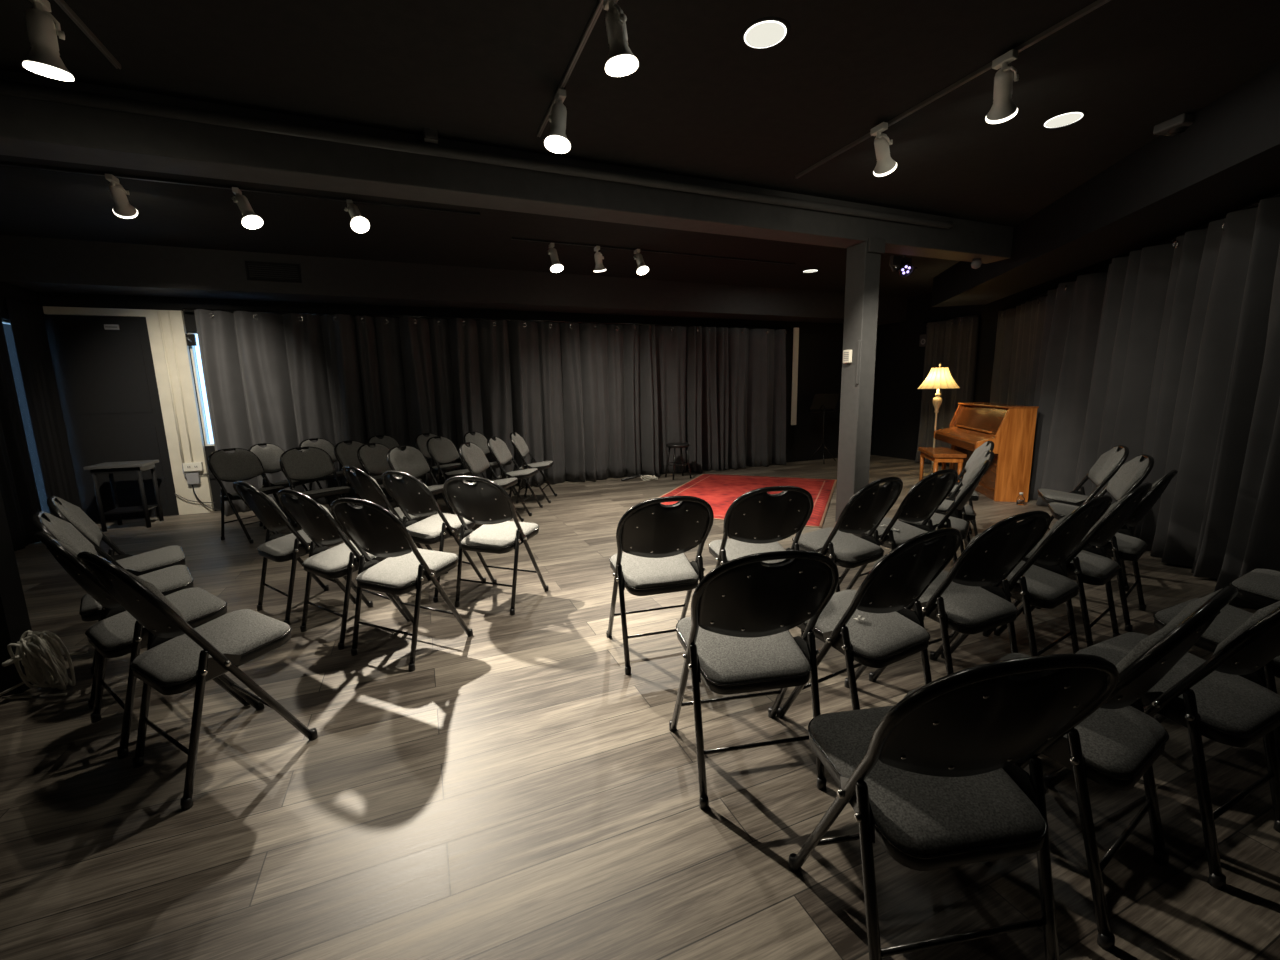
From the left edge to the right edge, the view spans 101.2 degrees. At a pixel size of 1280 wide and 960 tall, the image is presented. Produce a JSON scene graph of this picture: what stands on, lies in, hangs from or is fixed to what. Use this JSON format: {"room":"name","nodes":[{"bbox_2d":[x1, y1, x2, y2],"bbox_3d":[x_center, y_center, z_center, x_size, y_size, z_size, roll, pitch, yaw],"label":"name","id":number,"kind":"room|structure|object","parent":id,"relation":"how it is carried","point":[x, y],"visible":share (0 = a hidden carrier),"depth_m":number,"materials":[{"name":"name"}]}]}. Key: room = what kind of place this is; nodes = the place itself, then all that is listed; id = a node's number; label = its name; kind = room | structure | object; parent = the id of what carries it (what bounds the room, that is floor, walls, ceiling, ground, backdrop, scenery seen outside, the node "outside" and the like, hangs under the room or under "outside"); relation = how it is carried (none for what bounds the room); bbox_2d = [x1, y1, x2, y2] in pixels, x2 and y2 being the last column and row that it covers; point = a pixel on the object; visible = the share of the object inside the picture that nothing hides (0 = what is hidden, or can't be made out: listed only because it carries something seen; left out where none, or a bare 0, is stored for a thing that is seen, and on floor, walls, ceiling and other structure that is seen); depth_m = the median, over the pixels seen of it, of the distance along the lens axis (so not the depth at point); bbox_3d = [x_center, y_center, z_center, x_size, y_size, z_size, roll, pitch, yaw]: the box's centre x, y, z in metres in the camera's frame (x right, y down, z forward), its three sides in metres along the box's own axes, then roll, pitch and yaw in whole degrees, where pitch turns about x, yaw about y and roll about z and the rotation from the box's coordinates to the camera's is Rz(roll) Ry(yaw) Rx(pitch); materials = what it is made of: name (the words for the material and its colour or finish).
{"room":"auditorium","nodes":[
{"label":"auditorium","id":0,"kind":"room"},
{"bbox_2d":[0,490,32,696],"bbox_3d":[-3.444,-0.340,1.763,1.660,2.650,0.130,-5,10,-22],"label":"wall","id":1,"kind":"structure","parent":0,"point":[14,617],"depth_m":2.22,"materials":[{"name":"black paint"}]},
{"bbox_2d":[0,281,39,320],"bbox_3d":[-4.052,-0.197,0.981,0.202,2.650,9.800,-5,10,-22],"label":"wall","id":2,"kind":"structure","parent":0,"point":[7,290],"depth_m":4.72,"materials":[{"name":"black paint"}]},
{"bbox_2d":[0,314,41,550],"bbox_3d":[-4.811,-0.291,3.181,0.067,2.124,3.220,-5,10,-22],"label":"curtain","id":3,"kind":"object","parent":2,"relation":"hanging from","point":[18,487],"visible":0.86,"depth_m":4.47,"materials":[{"name":"fabric"}]},
{"bbox_2d":[2,320,49,512],"bbox_3d":[-5.651,-0.515,4.814,0.070,1.830,0.810,-5,10,-22],"label":"window","id":4,"kind":"structure","parent":2,"relation":"in","point":[6,324],"depth_m":4.85,"materials":[{"name":"blue glass"}]},
{"bbox_2d":[5,298,80,516],"bbox_3d":[-5.587,-0.577,4.977,0.042,2.124,0.482,-5,10,-22],"label":"curtain","id":5,"kind":"object","parent":2,"relation":"hanging from","point":[26,319],"visible":0.89,"depth_m":4.90,"materials":[{"name":"fabric"}]},
{"bbox_2d":[37,292,879,514],"bbox_3d":[-0.821,-1.329,7.331,11.500,2.650,0.201,-5,10,-22],"label":"wall","id":6,"kind":"structure","parent":0,"point":[820,351],"depth_m":7.34,"materials":[{"name":"black paint"}]},
{"bbox_2d":[43,306,145,316],"bbox_3d":[-5.363,-1.660,5.194,0.760,0.070,0.050,-5,10,-22],"label":"trim","id":7,"kind":"structure","parent":6,"relation":"attached to","point":[49,310],"depth_m":5.17,"materials":[{"name":"paint"}]},
{"bbox_2d":[47,315,178,521],"bbox_3d":[-5.343,-0.609,5.379,0.745,2.055,0.036,-5,10,-22],"label":"door","id":8,"kind":"structure","parent":6,"relation":"in","point":[108,381],"depth_m":5.34,"materials":[{"name":"black paint"}]},
{"bbox_2d":[144,309,213,514],"bbox_3d":[-4.854,-0.687,5.559,0.295,2.130,0.067,-5,10,-22],"label":"trim","id":9,"kind":"structure","parent":6,"relation":"attached to","point":[166,328],"depth_m":5.53,"materials":[{"name":"paint"}]},
{"bbox_2d":[188,332,213,445],"bbox_3d":[-4.337,-1.011,5.859,0.950,1.210,0.070,-5,10,-22],"label":"window","id":10,"kind":"structure","parent":6,"relation":"in","point":[195,350],"depth_m":5.68,"materials":[{"name":"white glass"}]},
{"bbox_2d":[245,261,301,282],"bbox_3d":[-3.679,-2.089,5.283,0.460,0.180,0.016,-5,10,-22],"label":"air vent","id":11,"kind":"object","parent":6,"relation":"attached to","point":[246,262],"visible":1,"depth_m":5.28,"materials":[{"name":"metal"}]},
{"bbox_2d":[0,235,906,324],"bbox_3d":[-0.696,-2.396,6.813,10.790,0.380,0.530,-5,10,-22],"label":"ceiling beam","id":12,"kind":"structure","parent":6,"relation":"attached to","point":[39,264],"depth_m":5.71,"materials":[{"name":"paint"}]},
{"bbox_2d":[182,308,793,329],"bbox_3d":[-1.111,-2.060,6.826,7.700,0.021,0.022,-5,10,-22],"label":"curtain rod","id":13,"kind":"object","parent":6,"relation":"attached to","point":[226,310],"visible":0.75,"depth_m":6.41,"materials":[{"name":"black metal"}]},
{"bbox_2d":[194,309,409,515],"bbox_3d":[-3.654,-0.763,5.885,1.919,2.114,0.400,-5,10,-24],"label":"curtain","id":14,"kind":"object","parent":13,"relation":"hanging from","point":[284,381],"visible":0.71,"depth_m":5.81,"materials":[{"name":"black fabric"}]},
{"bbox_2d":[398,316,565,494],"bbox_3d":[-1.879,-0.922,6.618,1.938,2.114,0.375,-5,10,-23],"label":"curtain","id":15,"kind":"object","parent":13,"relation":"hanging from","point":[490,378],"visible":0.79,"depth_m":6.58,"materials":[{"name":"black fabric"}]},
{"bbox_2d":[560,322,685,481],"bbox_3d":[-0.122,-1.080,7.349,1.878,2.114,0.364,-5,10,-23],"label":"curtain","id":16,"kind":"object","parent":13,"relation":"hanging from","point":[624,386],"visible":0.98,"depth_m":7.32,"materials":[{"name":"black fabric"}]},
{"bbox_2d":[686,326,786,472],"bbox_3d":[1.544,-1.231,8.044,1.739,2.114,0.370,-5,10,-23],"label":"curtain","id":17,"kind":"object","parent":13,"relation":"hanging from","point":[736,377],"visible":1,"depth_m":7.98,"materials":[{"name":"black fabric"}]},
{"bbox_2d":[791,328,798,424],"bbox_3d":[2.436,-1.618,8.268,0.090,1.500,0.020,-5,10,-22],"label":"trim","id":18,"kind":"structure","parent":6,"relation":"attached to","point":[796,330],"depth_m":8.26,"materials":[{"name":"paint"}]},
{"bbox_2d":[0,70,1013,263],"bbox_3d":[-0.484,-1.877,3.385,8.480,0.275,0.241,-5,10,-22],"label":"beam","id":19,"kind":"structure","parent":0,"point":[29,128],"depth_m":2.98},
{"bbox_2d":[0,79,953,228],"bbox_3d":[-0.792,-1.880,3.083,7.603,0.070,0.079,-5,10,-23],"label":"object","id":20,"kind":"structure","parent":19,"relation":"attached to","point":[12,88],"depth_m":2.85,"materials":[{"name":"metal"}]},
{"bbox_2d":[0,455,1279,959],"bbox_3d":[1.030,0.706,3.303,11.500,0.100,9.800,-5,10,-22],"label":"floor","id":21,"kind":"structure","parent":0,"point":[515,793],"depth_m":1.59,"materials":[{"name":"grey wood"}]},
{"bbox_2d":[0,630,87,698],"bbox_3d":[-2.531,0.765,2.219,0.323,0.270,0.158,-1,10,0],"label":"cable coil","id":22,"kind":"object","parent":21,"relation":"on","point":[32,654],"visible":1,"depth_m":2.20,"materials":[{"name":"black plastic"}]},
{"bbox_2d":[32,511,193,708],"bbox_3d":[-2.239,0.490,2.305,0.450,0.786,0.437,-10,13,-44],"label":"folding chair","id":23,"kind":"object","parent":21,"relation":"on","point":[168,580],"visible":0.47,"depth_m":2.22,"materials":[{"name":"grey fabric"}]},
{"bbox_2d":[47,496,185,575],"bbox_3d":[-2.570,0.439,2.648,0.450,0.786,0.437,-10,13,-43],"label":"folding chair","id":24,"kind":"object","parent":21,"relation":"on","point":[154,560],"visible":0.59,"depth_m":2.60,"materials":[{"name":"grey fabric"}]},
{"bbox_2d":[83,460,163,531],"bbox_3d":[-5.011,0.146,5.155,0.420,0.628,0.380,-5,10,-22],"label":"side table","id":25,"kind":"object","parent":21,"relation":"on","point":[109,468],"visible":1,"depth_m":5.07,"materials":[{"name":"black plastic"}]},
{"bbox_2d":[104,505,157,514],"bbox_3d":[-5.008,0.291,5.179,0.320,0.015,0.280,-5,10,-22],"label":"shelf","id":26,"kind":"object","parent":25,"relation":"attached to","point":[117,510],"depth_m":5.11,"materials":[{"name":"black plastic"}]},
{"bbox_2d":[35,532,249,758],"bbox_3d":[-1.868,0.534,1.995,0.437,0.786,0.450,5,12,34],"label":"folding chair","id":27,"kind":"object","parent":21,"relation":"on","point":[119,634],"visible":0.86,"depth_m":1.86,"materials":[{"name":"metal"}]},
{"bbox_2d":[77,551,317,810],"bbox_3d":[-1.461,0.567,1.756,0.437,0.786,0.450,4,11,30],"label":"folding chair","id":28,"kind":"object","parent":21,"relation":"on","point":[179,657],"visible":1,"depth_m":1.65,"materials":[{"name":"grey fabric"}]},
{"bbox_2d":[207,448,290,543],"bbox_3d":[-3.467,0.114,4.686,0.450,0.786,0.437,2,10,20],"label":"folding chair","id":29,"kind":"object","parent":21,"relation":"on","point":[243,464],"visible":0.94,"depth_m":4.64,"materials":[{"name":"grey fabric"}]},
{"bbox_2d":[248,443,315,526],"bbox_3d":[-3.498,0.029,5.197,0.450,0.786,0.437,0,10,7],"label":"folding chair","id":30,"kind":"object","parent":21,"relation":"on","point":[270,455],"visible":0.56,"depth_m":5.13,"materials":[{"name":"grey fabric"}]},
{"bbox_2d":[233,481,355,624],"bbox_3d":[-1.984,0.363,3.026,0.437,0.786,0.450,6,12,35],"label":"folding chair","id":31,"kind":"object","parent":21,"relation":"on","point":[277,547],"visible":0.88,"depth_m":2.86,"materials":[{"name":"metal"}]},
{"bbox_2d":[280,447,349,532],"bbox_3d":[-2.828,0.109,4.636,0.450,0.786,0.437,5,11,32],"label":"folding chair","id":32,"kind":"object","parent":21,"relation":"on","point":[315,463],"visible":0.85,"depth_m":4.63,"materials":[{"name":"grey fabric"}]},
{"bbox_2d":[299,438,359,506],"bbox_3d":[-3.319,-0.054,5.664,0.450,0.786,0.437,2,10,19],"label":"folding chair","id":33,"kind":"object","parent":21,"relation":"on","point":[323,444],"visible":0.39,"depth_m":5.65,"materials":[{"name":"grey fabric"}]},
{"bbox_2d":[277,489,410,649],"bbox_3d":[-1.543,0.402,2.746,0.437,0.786,0.450,5,11,33],"label":"folding chair","id":34,"kind":"object","parent":21,"relation":"on","point":[342,560],"visible":0.89,"depth_m":2.58,"materials":[{"name":"metal"}]},
{"bbox_2d":[334,440,396,504],"bbox_3d":[-2.728,-0.001,5.283,0.450,0.786,0.437,2,10,16],"label":"folding chair","id":35,"kind":"object","parent":21,"relation":"on","point":[345,454],"visible":0.48,"depth_m":5.20,"materials":[{"name":"grey fabric"}]},
{"bbox_2d":[342,465,429,548],"bbox_3d":[-1.697,0.266,3.569,0.437,0.786,0.450,7,12,40],"label":"folding chair","id":36,"kind":"object","parent":21,"relation":"on","point":[366,487],"visible":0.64,"depth_m":3.37,"materials":[{"name":"metal"}]},
{"bbox_2d":[357,443,421,509],"bbox_3d":[-2.317,0.049,4.934,0.450,0.786,0.437,2,10,16],"label":"folding chair","id":37,"kind":"object","parent":21,"relation":"on","point":[374,461],"visible":0.55,"depth_m":4.88,"materials":[{"name":"grey fabric"}]},
{"bbox_2d":[330,498,472,671],"bbox_3d":[-1.138,0.432,2.517,0.437,0.786,0.450,3,10,24],"label":"folding chair","id":38,"kind":"object","parent":21,"relation":"on","point":[372,528],"visible":1,"depth_m":2.38,"materials":[{"name":"metal"}]},
{"bbox_2d":[387,445,454,515],"bbox_3d":[-1.896,0.094,4.619,0.450,0.786,0.437,2,10,19],"label":"folding chair","id":39,"kind":"object","parent":21,"relation":"on","point":[412,461],"visible":0.68,"depth_m":4.63,"materials":[{"name":"grey fabric"}]},
{"bbox_2d":[381,471,485,602],"bbox_3d":[-1.303,0.302,3.308,0.437,0.786,0.450,5,11,32],"label":"folding chair","id":40,"kind":"object","parent":21,"relation":"on","point":[412,496],"visible":0.87,"depth_m":3.15,"materials":[{"name":"metal"}]},
{"bbox_2d":[426,436,473,500],"bbox_3d":[-1.960,-0.070,5.600,0.450,0.786,0.437,2,10,18],"label":"folding chair","id":41,"kind":"object","parent":21,"relation":"on","point":[442,451],"visible":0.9,"depth_m":5.54,"materials":[{"name":"grey fabric"}]},
{"bbox_2d":[459,442,523,521],"bbox_3d":[-1.376,0.045,4.848,0.450,0.786,0.437,0,10,8],"label":"folding chair","id":42,"kind":"object","parent":21,"relation":"on","point":[473,457],"visible":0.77,"depth_m":4.82,"materials":[{"name":"grey fabric"}]},
{"bbox_2d":[443,476,548,614],"bbox_3d":[-0.843,0.330,3.086,0.437,0.786,0.450,2,10,20],"label":"folding chair","id":43,"kind":"object","parent":21,"relation":"on","point":[485,502],"visible":1,"depth_m":2.95,"materials":[{"name":"metal"}]},
{"bbox_2d":[487,436,542,515],"bbox_3d":[-1.299,-0.057,5.442,0.450,0.786,0.437,0,10,6],"label":"folding chair","id":44,"kind":"object","parent":21,"relation":"on","point":[499,450],"visible":0.92,"depth_m":5.36,"materials":[{"name":"grey fabric"}]},
{"bbox_2d":[510,432,556,503],"bbox_3d":[-1.226,-0.158,6.033,0.450,0.786,0.437,-1,10,2],"label":"folding chair","id":45,"kind":"object","parent":21,"relation":"on","point":[518,442],"visible":0.98,"depth_m":5.92,"materials":[{"name":"grey fabric"}]},
{"bbox_2d":[606,496,713,674],"bbox_3d":[0.078,0.422,2.434,0.437,0.786,0.450,-4,10,-15],"label":"folding chair","id":46,"kind":"object","parent":21,"relation":"on","point":[654,537],"visible":0.96,"depth_m":2.29,"materials":[{"name":"metal"}]},
{"bbox_2d":[658,474,836,527],"bbox_3d":[1.263,0.163,6.170,1.840,0.009,2.620,3,10,23],"label":"rug","id":47,"kind":"object","parent":21,"relation":"on","point":[720,491],"visible":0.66,"depth_m":6.46,"materials":[{"name":"carpet"}]},
{"bbox_2d":[669,550,838,809],"bbox_3d":[0.338,0.544,1.676,0.437,0.786,0.450,-3,10,-10],"label":"folding chair","id":48,"kind":"object","parent":21,"relation":"on","point":[736,638],"visible":0.99,"depth_m":1.54,"materials":[{"name":"metal"}]},
{"bbox_2d":[708,486,813,637],"bbox_3d":[0.575,0.381,2.615,0.437,0.786,0.450,-3,10,-12],"label":"folding chair","id":49,"kind":"object","parent":21,"relation":"on","point":[757,519],"visible":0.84,"depth_m":2.43,"materials":[{"name":"grey fabric"}]},
{"bbox_2d":[807,393,839,463],"bbox_3d":[2.999,-0.841,8.558,0.498,1.124,0.426,0,10,6],"label":"music stand","id":50,"kind":"object","parent":21,"relation":"on","point":[821,402],"visible":1,"depth_m":8.55,"materials":[{"name":"black metal"}]},
{"bbox_2d":[792,477,902,591],"bbox_3d":[1.065,0.349,2.748,0.437,0.786,0.450,-8,11,-33],"label":"folding chair","id":51,"kind":"object","parent":21,"relation":"on","point":[865,510],"visible":0.81,"depth_m":2.60,"materials":[{"name":"metal"}]},
{"bbox_2d":[835,241,880,521],"bbox_3d":[1.884,-0.779,4.565,0.170,2.376,0.210,-5,10,-22],"label":"post","id":52,"kind":"object","parent":21,"relation":"on","point":[862,266],"visible":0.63,"depth_m":4.48,"materials":[{"name":"paint"}]},
{"bbox_2d":[776,528,961,717],"bbox_3d":[0.789,0.509,1.827,0.437,0.786,0.450,-7,11,-29],"label":"folding chair","id":53,"kind":"object","parent":21,"relation":"on","point":[890,632],"visible":0.98,"depth_m":1.68,"materials":[{"name":"metal"}]},
{"bbox_2d":[846,469,957,589],"bbox_3d":[1.461,0.307,2.953,0.437,0.786,0.450,-7,11,-32],"label":"folding chair","id":54,"kind":"object","parent":21,"relation":"on","point":[925,497],"visible":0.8,"depth_m":2.79,"materials":[{"name":"metal"}]},
{"bbox_2d":[918,363,959,476],"bbox_3d":[3.955,-0.796,7.029,0.495,1.510,0.495,-1,10,0],"label":"floor lamp","id":55,"kind":"object","parent":21,"relation":"on","point":[938,378],"visible":0.96,"depth_m":6.84,"materials":[{"name":"fabric"}]},
{"bbox_2d":[918,447,966,481],"bbox_3d":[3.618,-0.134,6.348,0.340,0.445,0.720,1,10,15],"label":"piano bench","id":56,"kind":"object","parent":21,"relation":"on","point":[935,454],"visible":0.84,"depth_m":6.09,"materials":[{"name":"brown wood"}]},
{"bbox_2d":[898,460,989,562],"bbox_3d":[1.821,0.259,3.192,0.450,0.786,0.437,6,12,35],"label":"folding chair","id":57,"kind":"object","parent":21,"relation":"on","point":[948,519],"visible":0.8,"depth_m":3.01,"materials":[{"name":"grey fabric"}]},
{"bbox_2d":[788,654,1118,959],"bbox_3d":[0.609,0.634,1.108,0.437,0.786,0.450,-3,10,-9],"label":"folding chair","id":58,"kind":"object","parent":21,"relation":"on","point":[937,775],"visible":1,"depth_m":0.98,"materials":[{"name":"metal"}]},
{"bbox_2d":[869,510,1050,681],"bbox_3d":[1.229,0.466,2.035,0.437,0.786,0.450,-6,11,-25],"label":"folding chair","id":59,"kind":"object","parent":21,"relation":"on","point":[956,600],"visible":0.87,"depth_m":1.88,"materials":[{"name":"metal"}]},
{"bbox_2d":[935,450,993,548],"bbox_3d":[2.116,0.184,3.603,0.450,0.786,0.437,4,11,27],"label":"folding chair","id":60,"kind":"object","parent":21,"relation":"on","point":[967,512],"visible":0.41,"depth_m":3.50,"materials":[{"name":"grey fabric"}]},
{"bbox_2d":[947,441,993,535],"bbox_3d":[2.508,0.078,4.188,0.450,0.786,0.437,3,10,24],"label":"folding chair","id":61,"kind":"object","parent":21,"relation":"on","point":[988,445],"visible":0.33,"depth_m":4.09,"materials":[{"name":"grey fabric"}]},
{"bbox_2d":[934,402,1038,501],"bbox_3d":[3.977,-0.394,6.212,0.530,0.987,1.630,1,10,15],"label":"upright piano","id":62,"kind":"object","parent":21,"relation":"on","point":[1011,428],"visible":0.82,"depth_m":5.49,"materials":[{"name":"brown wood"}]},
{"bbox_2d":[941,495,1111,658],"bbox_3d":[1.644,0.423,2.241,0.437,0.786,0.450,-7,11,-32],"label":"folding chair","id":63,"kind":"object","parent":21,"relation":"on","point":[1047,585],"visible":0.8,"depth_m":2.08,"materials":[{"name":"metal"}]},
{"bbox_2d":[994,482,1151,646],"bbox_3d":[2.028,0.377,2.469,0.437,0.786,0.450,-8,12,-36],"label":"folding chair","id":64,"kind":"object","parent":21,"relation":"on","point":[1091,565],"visible":0.78,"depth_m":2.30,"materials":[{"name":"metal"}]},
{"bbox_2d":[1038,445,1128,529],"bbox_3d":[3.110,0.141,3.743,0.450,0.786,0.437,4,11,29],"label":"folding chair","id":65,"kind":"object","parent":21,"relation":"on","point":[1110,462],"visible":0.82,"depth_m":3.66,"materials":[{"name":"grey fabric"}]},
{"bbox_2d":[1048,454,1153,590],"bbox_3d":[2.821,0.225,3.276,0.450,0.786,0.437,5,11,31],"label":"folding chair","id":66,"kind":"object","parent":21,"relation":"on","point":[1131,474],"visible":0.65,"depth_m":3.18,"materials":[{"name":"grey fabric"}]},
{"bbox_2d":[1036,470,1177,631],"bbox_3d":[2.455,0.317,2.776,0.437,0.786,0.450,-9,12,-38],"label":"folding chair","id":67,"kind":"object","parent":21,"relation":"on","point":[1124,546],"visible":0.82,"depth_m":2.60,"materials":[{"name":"metal"}]},
{"bbox_2d":[995,586,1237,951],"bbox_3d":[1.083,0.590,1.315,0.437,0.786,0.450,-7,11,-32],"label":"folding chair","id":68,"kind":"object","parent":21,"relation":"on","point":[1118,744],"visible":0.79,"depth_m":1.15,"materials":[{"name":"metal"}]},
{"bbox_2d":[1043,601,1279,890],"bbox_3d":[1.503,0.561,1.434,0.437,0.786,0.450,-5,10,-24],"label":"folding chair","id":69,"kind":"object","parent":21,"relation":"on","point":[1225,698],"visible":0.89,"depth_m":1.30,"materials":[{"name":"metal"}]},
{"bbox_2d":[1151,598,1279,769],"bbox_3d":[1.986,0.509,1.687,0.437,0.786,0.450,-5,10,-24],"label":"folding chair","id":70,"kind":"object","parent":21,"relation":"on","point":[1230,618],"visible":0.26,"depth_m":1.70,"materials":[{"name":"grey fabric"}]},
{"bbox_2d":[1230,569,1279,606],"bbox_3d":[2.555,0.451,1.967,0.437,0.786,0.450,-6,11,-28],"label":"folding chair","id":71,"kind":"object","parent":21,"relation":"on","point":[1258,586],"visible":0.61,"depth_m":2.02,"materials":[{"name":"grey fabric"}]},
{"bbox_2d":[0,0,1279,296],"bbox_3d":[0.976,-2.006,2.847,11.500,0.100,9.800,-5,10,-22],"label":"ceiling","id":72,"kind":"structure","parent":0,"point":[698,102],"depth_m":2.60,"materials":[{"name":"paint"}]},
{"bbox_2d":[54,0,121,68],"bbox_3d":[-1.725,-1.587,1.042,0.020,0.019,2.700,-5,10,-22],"label":"track rail","id":73,"kind":"object","parent":72,"relation":"attached to","point":[61,3],"visible":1,"depth_m":2.05,"materials":[{"name":"metal"}]},
{"bbox_2d":[22,0,73,80],"bbox_3d":[-2.141,-1.583,1.880,0.127,0.249,0.137,-1,10,0],"label":"track spotlight","id":74,"kind":"object","parent":73,"relation":"hanging from","point":[44,59],"visible":1,"depth_m":1.86,"materials":[{"name":"metal"}]},
{"bbox_2d":[0,161,479,215],"bbox_3d":[-2.941,-1.981,3.526,3.600,0.019,0.020,-5,10,-22],"label":"track rail","id":75,"kind":"object","parent":72,"relation":"attached to","point":[4,163],"visible":1,"depth_m":3.56,"materials":[{"name":"metal"}]},
{"bbox_2d":[105,173,137,218],"bbox_3d":[-3.396,-1.845,3.455,0.126,0.206,0.287,-9,13,-40],"label":"track spotlight","id":76,"kind":"object","parent":75,"relation":"hanging from","point":[122,208],"visible":1,"depth_m":3.45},
{"bbox_2d":[231,187,262,228],"bbox_3d":[-2.692,-1.853,3.583,0.212,0.260,0.126,1,10,13],"label":"track spotlight","id":77,"kind":"object","parent":75,"relation":"hanging from","point":[250,220],"visible":1,"depth_m":3.56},
{"bbox_2d":[537,0,603,136],"bbox_3d":[-0.045,-1.736,1.727,0.020,0.019,2.680,-5,10,-22],"label":"track rail","id":78,"kind":"object","parent":72,"relation":"attached to","point":[599,6],"visible":1,"depth_m":2.25,"materials":[{"name":"metal"}]},
{"bbox_2d":[544,88,570,152],"bbox_3d":[-0.399,-1.723,2.514,0.126,0.252,0.127,-9,12,-40],"label":"track spotlight","id":79,"kind":"object","parent":78,"relation":"hanging from","point":[557,141],"visible":1,"depth_m":2.50,"materials":[{"name":"metal"}]},
{"bbox_2d":[603,0,638,76],"bbox_3d":[-0.070,-1.636,1.928,0.125,0.243,0.128,-1,10,0],"label":"track spotlight","id":80,"kind":"object","parent":78,"relation":"hanging from","point":[621,61],"visible":1,"depth_m":1.90,"materials":[{"name":"metal"}]},
{"bbox_2d":[511,237,794,264],"bbox_3d":[0.305,-2.378,5.502,3.250,0.019,0.020,-5,10,-22],"label":"track rail","id":81,"kind":"object","parent":72,"relation":"attached to","point":[512,238],"visible":1,"depth_m":5.40,"materials":[{"name":"metal"}]},
{"bbox_2d":[740,16,790,50],"bbox_3d":[0.513,-1.827,2.159,0.206,0.004,0.206,-1,10,0],"label":"recessed light","id":82,"kind":"object","parent":72,"relation":"in","point":[765,35],"visible":1,"depth_m":2.15,"materials":[{"name":"plastic"}]},
{"bbox_2d":[744,21,786,47],"bbox_3d":[0.513,-1.826,2.159,0.170,0.002,0.170,7,12,40],"label":"diffuser","id":83,"kind":"object","parent":82,"relation":"attached to","point":[765,34],"depth_m":2.15,"materials":[{"name":"plastic"}]},
{"bbox_2d":[795,0,1110,178],"bbox_3d":[1.588,-1.881,2.393,0.020,0.019,2.660,-5,10,-22],"label":"track rail","id":84,"kind":"object","parent":72,"relation":"attached to","point":[1098,3],"visible":1,"depth_m":2.48,"materials":[{"name":"metal"}]},
{"bbox_2d":[870,122,896,176],"bbox_3d":[1.373,-1.859,2.993,0.126,0.213,0.262,7,12,39],"label":"track spotlight","id":85,"kind":"object","parent":84,"relation":"hanging from","point":[885,165],"visible":1,"depth_m":2.97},
{"bbox_2d":[985,49,1018,123],"bbox_3d":[1.646,-1.763,2.395,0.126,0.215,0.261,6,12,37],"label":"track spotlight","id":86,"kind":"object","parent":84,"relation":"hanging from","point":[1003,108],"visible":1,"depth_m":2.37,"materials":[{"name":"metal"}]},
{"bbox_2d":[1040,110,1087,128],"bbox_3d":[2.341,-1.990,2.908,0.206,0.004,0.206,-1,10,0],"label":"recessed light","id":87,"kind":"object","parent":72,"relation":"in","point":[1063,119],"visible":1,"depth_m":2.90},
{"bbox_2d":[1044,112,1082,127],"bbox_3d":[2.341,-1.989,2.908,0.170,0.002,0.170,-7,11,-31],"label":"diffuser","id":88,"kind":"object","parent":87,"relation":"attached to","point":[1063,119],"depth_m":2.90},
{"bbox_2d":[1153,113,1194,135],"bbox_3d":[3.011,-1.978,2.943,0.150,0.066,0.150,-3,10,-11],"label":"ceiling sensor","id":89,"kind":"object","parent":72,"relation":"attached to","point":[1178,124],"visible":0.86,"depth_m":2.92,"materials":[{"name":"black plastic"}]},
{"bbox_2d":[873,287,1032,459],"bbox_3d":[4.859,-1.554,7.992,0.200,2.650,3.600,-5,10,-22],"label":"wall","id":90,"kind":"structure","parent":0,"point":[900,355],"depth_m":8.67,"materials":[{"name":"black paint"}]},
{"bbox_3d":[4.620,-2.392,7.811,0.022,0.021,0.900,-5,10,-22],"label":"curtain rod","id":91,"kind":"object","parent":90,"relation":"attached to","visible":0},
{"bbox_2d":[915,316,979,465],"bbox_3d":[4.605,-1.306,7.977,0.256,2.164,0.800,-5,10,-22],"label":"curtain","id":92,"kind":"object","parent":91,"relation":"hanging from","point":[952,343],"visible":0.76,"depth_m":7.89,"materials":[{"name":"black fabric"}]},
{"bbox_2d":[1032,206,1257,299],"bbox_3d":[3.913,-0.620,2.554,0.120,2.650,10.879,2,10,16],"label":"wall","id":93,"kind":"structure","parent":0,"point":[1042,288],"depth_m":5.62,"materials":[{"name":"black paint"}]},
{"bbox_2d":[931,60,1279,306],"bbox_3d":[3.347,-1.802,2.805,0.660,0.380,8.860,1,10,12],"label":"beam","id":94,"kind":"structure","parent":93,"relation":"attached to","point":[1227,160],"depth_m":3.34,"materials":[{"name":"black paint"}]},
{"bbox_2d":[1000,193,1279,310],"bbox_3d":[3.837,-1.717,3.770,0.162,0.021,7.373,2,10,17],"label":"curtain rod","id":95,"kind":"object","parent":93,"relation":"attached to","point":[1278,194],"visible":0.52,"depth_m":3.51,"materials":[{"name":"black metal"}]},
{"bbox_2d":[990,288,1057,484],"bbox_3d":[4.681,-1.062,6.454,0.294,2.184,2.039,2,10,19],"label":"curtain","id":96,"kind":"object","parent":95,"relation":"hanging from","point":[1023,331],"visible":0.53,"depth_m":6.45,"materials":[{"name":"black fabric"}]},
{"bbox_2d":[1028,228,1207,550],"bbox_3d":[3.987,-0.730,4.564,0.431,2.184,2.043,2,10,19],"label":"curtain","id":97,"kind":"object","parent":95,"relation":"hanging from","point":[1118,336],"visible":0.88,"depth_m":4.15,"materials":[{"name":"black fabric"}]},
{"bbox_2d":[1150,197,1279,608],"bbox_3d":[3.341,-0.363,2.458,0.415,2.184,2.396,1,10,15],"label":"curtain","id":98,"kind":"object","parent":95,"relation":"hanging from","point":[1219,515],"visible":0.94,"depth_m":3.12,"materials":[{"name":"black fabric"}]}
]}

